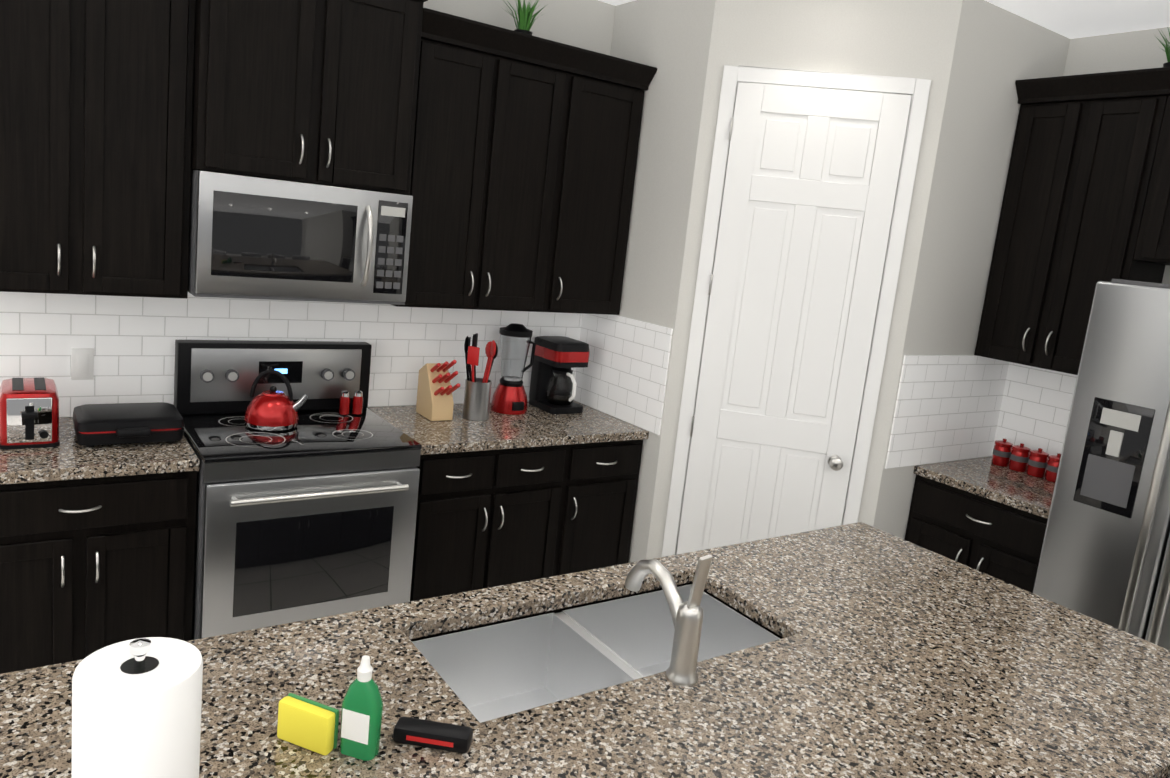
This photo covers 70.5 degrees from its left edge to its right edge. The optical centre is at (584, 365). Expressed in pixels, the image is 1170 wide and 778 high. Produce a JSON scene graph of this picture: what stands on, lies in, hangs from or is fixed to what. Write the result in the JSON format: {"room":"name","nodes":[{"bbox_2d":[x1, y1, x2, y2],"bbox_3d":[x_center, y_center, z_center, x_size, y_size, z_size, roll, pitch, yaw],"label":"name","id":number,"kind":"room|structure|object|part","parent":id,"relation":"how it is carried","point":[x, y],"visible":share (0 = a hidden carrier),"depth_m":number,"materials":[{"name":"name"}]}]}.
{"room":"kitchen","nodes":[
{"label":"kitchen","id":0,"kind":"room"},
{"bbox_2d":[423,0,614,55],"bbox_3d":[-2.329,-0.330,2.686,8.870,2.860,0.120,0,11,-35],"label":"wall","id":1,"kind":"structure","parent":0,"point":[586,24],"depth_m":3.83,"materials":[{"name":"paint"}]},
{"bbox_2d":[0,0,195,298],"bbox_3d":[-1.694,-0.811,2.696,0.726,1.135,0.387,0,11,-35],"label":"upper cabinet","id":2,"kind":"object","parent":1,"relation":"attached to","point":[96,95],"depth_m":2.65,"materials":[{"name":"brown wood"}]},
{"bbox_2d":[192,0,431,199],"bbox_3d":[-1.047,-1.087,3.064,0.760,0.805,0.405,0,11,-35],"label":"upper cabinet","id":3,"kind":"object","parent":1,"relation":"attached to","point":[320,92],"depth_m":2.91,"materials":[{"name":"brown wood"}]},
{"bbox_2d":[188,170,412,304],"bbox_3d":[-1.088,-0.474,3.131,0.754,0.422,0.466,0,11,-35],"label":"microwave","id":4,"kind":"object","parent":3,"relation":"attached to","point":[250,237],"visible":1,"depth_m":2.96,"materials":[{"name":"grey metal"}]},
{"bbox_3d":[-0.809,-0.442,3.082,0.020,0.302,0.062,0,11,-35],"label":"handle","id":5,"kind":"part","parent":4,"relation":"part of","materials":[{"name":"silver metal"}]},
{"bbox_2d":[390,10,656,314],"bbox_3d":[-0.305,-0.818,3.655,1.128,1.135,0.387,0,11,-35],"label":"upper cabinet","id":6,"kind":"object","parent":1,"relation":"attached to","point":[506,159],"depth_m":3.51,"materials":[{"name":"brown wood"}]},
{"bbox_2d":[501,0,545,34],"bbox_3d":[-0.254,-1.468,3.514,0.237,0.195,0.237,0,11,-35],"label":"plant","id":7,"kind":"object","parent":6,"relation":"on","point":[525,16],"visible":0.71,"depth_m":3.50,"materials":[{"name":"green plant"}]},
{"bbox_2d":[610,0,1069,562],"bbox_3d":[1.016,-0.199,4.089,1.530,2.860,1.400,0,11,-35],"label":"wall","id":8,"kind":"structure","parent":0,"point":[972,60],"depth_m":3.54,"materials":[{"name":"paint"}]},
{"bbox_2d":[0,292,672,435],"bbox_3d":[-0.896,0.014,3.242,2.578,0.486,0.710,0,11,-35],"label":"backsplash","id":9,"kind":"structure","parent":8,"relation":"attached to","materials":[{"name":"tile"}]},
{"bbox_2d":[71,348,93,379],"bbox_3d":[-1.832,-0.005,3.015,0.070,0.116,0.007,0,11,-35],"label":"outlet","id":10,"kind":"object","parent":9,"relation":"attached to","point":[82,362],"visible":1,"depth_m":3.01,"materials":[{"name":"white plastic"}]},
{"bbox_2d":[661,65,930,556],"bbox_3d":[0.847,0.042,3.575,0.591,2.521,0.591,0,11,-35],"label":"door frame","id":11,"kind":"structure","parent":8,"relation":"in","point":[917,89],"depth_m":3.48,"materials":[{"name":"white paint"}]},
{"bbox_3d":[0.831,0.024,3.540,0.466,2.050,0.512,0,11,-35],"label":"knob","id":12,"kind":"part","parent":11,"relation":"part of","materials":[{"name":"wood"}]},
{"bbox_2d":[676,82,911,553],"bbox_3d":[0.843,0.070,3.572,0.694,2.442,0.025,8,9,10],"label":"pantry door","id":13,"kind":"structure","parent":11,"relation":"attached to","point":[810,185],"depth_m":3.51,"materials":[{"name":"white paint"}]},
{"bbox_2d":[598,0,1169,38],"bbox_3d":[-0.208,-1.117,-0.322,8.950,0.100,7.200,0,11,-35],"label":"ceiling","id":14,"kind":"structure","parent":0,"point":[1071,19],"depth_m":3.37,"materials":[{"name":"paint"}]},
{"bbox_2d":[1063,27,1169,283],"bbox_3d":[2.315,0.011,3.662,0.120,2.860,3.620,0,11,-35],"label":"wall","id":15,"kind":"structure","parent":0,"point":[1132,50],"depth_m":3.56,"materials":[{"name":"paint"}]},
{"bbox_2d":[974,67,1169,374],"bbox_3d":[2.560,-0.423,2.862,0.383,1.200,2.214,0,11,-35],"label":"upper cabinet","id":16,"kind":"object","parent":15,"relation":"attached to","point":[1085,208],"visible":0.92,"depth_m":3.41,"materials":[{"name":"brown wood"}]},
{"bbox_2d":[1153,28,1169,66],"bbox_3d":[2.317,-1.220,3.223,0.210,0.195,0.209,0,11,-35],"label":"potted plant","id":17,"kind":"object","parent":16,"relation":"on","point":[1167,51],"visible":0.79,"depth_m":3.21,"materials":[{"name":"green plant"}]},
{"bbox_3d":[-0.522,1.788,0.154,8.950,0.100,7.200,0,11,-35],"label":"floor","id":18,"kind":"structure","parent":0,"visible":0},
{"bbox_2d":[0,472,196,673],"bbox_3d":[-1.769,0.715,2.861,0.667,0.870,0.620,0,11,-35],"label":"base cabinet","id":19,"kind":"object","parent":18,"relation":"on","point":[96,548],"depth_m":2.61,"materials":[{"name":"brown wood"}]},
{"bbox_2d":[0,416,199,487],"bbox_3d":[-1.724,0.269,2.777,0.686,0.038,0.635,0,11,-35],"label":"countertop","id":20,"kind":"structure","parent":19,"relation":"on","point":[70,460],"depth_m":2.62,"materials":[{"name":"beige stone"}]},
{"bbox_2d":[0,377,59,449],"bbox_3d":[-1.829,0.153,2.721,0.164,0.184,0.288,0,11,-35],"label":"toaster","id":21,"kind":"object","parent":20,"relation":"on","point":[29,412],"visible":1,"depth_m":2.63,"materials":[{"name":"red metal"}]},
{"bbox_2d":[73,402,183,446],"bbox_3d":[-1.566,0.207,2.843,0.320,0.094,0.305,0,11,-35],"label":"press","id":22,"kind":"object","parent":20,"relation":"on","point":[107,424],"visible":1,"depth_m":2.78,"materials":[{"name":"black plastic"}]},
{"bbox_2d":[174,340,421,639],"bbox_3d":[-1.122,0.561,3.188,0.756,1.205,0.731,0,11,-35],"label":"range","id":23,"kind":"object","parent":18,"relation":"on","point":[312,515],"visible":0.85,"depth_m":2.99,"materials":[{"name":"grey metal"}]},
{"bbox_2d":[244,369,308,431],"bbox_3d":[-1.173,0.123,3.135,0.214,0.218,0.194,0,11,-35],"label":"kettle","id":24,"kind":"object","parent":23,"relation":"on","point":[272,409],"visible":1,"depth_m":3.08,"materials":[{"name":"red metal"}]},
{"bbox_3d":[-0.960,0.767,2.955,0.744,0.760,0.094,0,11,-35],"label":"door","id":25,"kind":"part","parent":23,"relation":"part of","materials":[{"name":"silver metal"}]},
{"bbox_2d":[339,390,362,414],"bbox_3d":[-0.976,0.153,3.452,0.099,0.099,0.044,0,11,-35],"label":"salt","id":26,"kind":"object","parent":23,"relation":"on","point":[344,404],"visible":1,"depth_m":3.44,"materials":[{"name":"red metal"}]},
{"bbox_2d":[410,444,575,600],"bbox_3d":[-0.573,0.709,3.687,0.707,0.870,0.620,0,11,-35],"label":"base cabinet","id":27,"kind":"object","parent":18,"relation":"on","point":[484,519],"depth_m":3.41,"materials":[{"name":"brown wood"}]},
{"bbox_2d":[368,400,647,455],"bbox_3d":[-0.348,0.262,3.727,1.128,0.038,0.635,0,11,-35],"label":"countertop","id":28,"kind":"structure","parent":27,"relation":"on","point":[536,428],"depth_m":3.57,"materials":[{"name":"beige stone"}]},
{"bbox_2d":[416,360,459,420],"bbox_3d":[-0.627,0.098,3.576,0.100,0.271,0.248,0,11,-35],"label":"knife block","id":29,"kind":"object","parent":28,"relation":"on","point":[435,390],"visible":1,"depth_m":3.56,"materials":[{"name":"brown wood"}]},
{"bbox_2d":[462,333,497,420],"bbox_3d":[-0.470,0.049,3.659,0.144,0.374,0.126,0,11,-35],"label":"utensil holder","id":30,"kind":"object","parent":28,"relation":"on","point":[477,394],"visible":1,"depth_m":3.63,"materials":[{"name":"silver metal"}]},
{"bbox_2d":[490,323,535,414],"bbox_3d":[-0.326,0.011,3.866,0.201,0.412,0.178,0,11,-35],"label":"blender","id":31,"kind":"object","parent":28,"relation":"on","point":[509,397],"visible":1,"depth_m":3.81,"materials":[{"name":"red metal"}]},
{"bbox_2d":[529,336,589,413],"bbox_3d":[-0.118,0.044,4.018,0.196,0.342,0.275,0,11,-35],"label":"coffee maker","id":32,"kind":"object","parent":28,"relation":"on","point":[553,383],"visible":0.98,"depth_m":3.96,"materials":[{"name":"black plastic"}]},
{"bbox_2d":[0,522,1169,777],"bbox_3d":[0.161,0.956,1.667,2.580,1.195,1.140,0,11,-35],"label":"kitchen island","id":33,"kind":"object","parent":18,"relation":"on","point":[856,650],"visible":1,"depth_m":1.70,"materials":[{"name":"stone"}]},
{"bbox_2d":[71,637,202,777],"bbox_3d":[-0.559,0.493,1.034,0.156,0.325,0.156,0,11,-35],"label":"paper towel roll","id":34,"kind":"object","parent":33,"relation":"on","point":[136,707],"visible":1,"depth_m":0.98,"materials":[{"name":"white paper"}]},
{"bbox_2d":[277,693,338,754],"bbox_3d":[-0.452,0.584,1.347,0.100,0.068,0.030,9,10,20],"label":"sponge","id":35,"kind":"object","parent":33,"relation":"on","point":[308,724],"visible":1,"depth_m":1.33,"materials":[{"name":"yellow"}]},
{"bbox_2d":[340,655,382,760],"bbox_3d":[-0.359,0.547,1.333,0.064,0.166,0.038,9,10,15],"label":"dish soap bottle","id":36,"kind":"object","parent":33,"relation":"on","point":[362,711],"visible":1,"depth_m":1.32,"materials":[{"name":"green plastic"}]},
{"bbox_2d":[393,716,472,752],"bbox_3d":[-0.254,0.619,1.386,0.130,0.030,0.042,7,9,5],"label":"scrub brush","id":37,"kind":"object","parent":33,"relation":"on","point":[434,734],"visible":1,"depth_m":1.37,"materials":[{"name":"black plastic"}]},
{"bbox_2d":[624,554,712,686],"bbox_3d":[0.167,0.482,1.725,0.066,0.280,0.250,0,11,-35],"label":"faucet","id":38,"kind":"object","parent":33,"relation":"on","point":[687,616],"depth_m":1.65,"materials":[{"name":"silver metal"}]},
{"bbox_2d":[560,440,642,574],"bbox_3d":[-0.110,0.706,4.007,0.420,0.870,0.620,0,11,-35],"label":"base cabinet","id":39,"kind":"object","parent":18,"relation":"on","point":[602,498],"depth_m":3.74,"materials":[{"name":"brown wood"}]},
{"bbox_2d":[905,471,1048,592],"bbox_3d":[1.860,0.974,3.673,0.620,0.870,0.661,0,11,-35],"label":"base cabinet","id":40,"kind":"object","parent":18,"relation":"on","point":[982,533],"depth_m":3.45,"materials":[{"name":"brown wood"}]},
{"bbox_2d":[913,455,1054,514],"bbox_3d":[1.909,0.527,3.594,0.625,0.038,0.671,0,11,-35],"label":"countertop","id":41,"kind":"structure","parent":40,"relation":"on","point":[1021,489],"depth_m":3.57,"materials":[{"name":"beige stone"}]},
{"bbox_2d":[991,438,1060,482],"bbox_3d":[2.064,0.443,3.694,0.078,0.126,0.493,0,11,-35],"label":"canister set","id":42,"kind":"object","parent":41,"relation":"on","point":[1021,457],"visible":0.5,"depth_m":3.76,"materials":[{"name":"red metal"}]},
{"bbox_2d":[1033,279,1169,777],"bbox_3d":[2.243,0.666,2.876,0.837,1.812,0.910,0,11,-35],"label":"refrigerator","id":43,"kind":"object","parent":18,"relation":"on","point":[1105,555],"visible":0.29,"depth_m":2.83,"materials":[{"name":"grey metal"}]}
]}

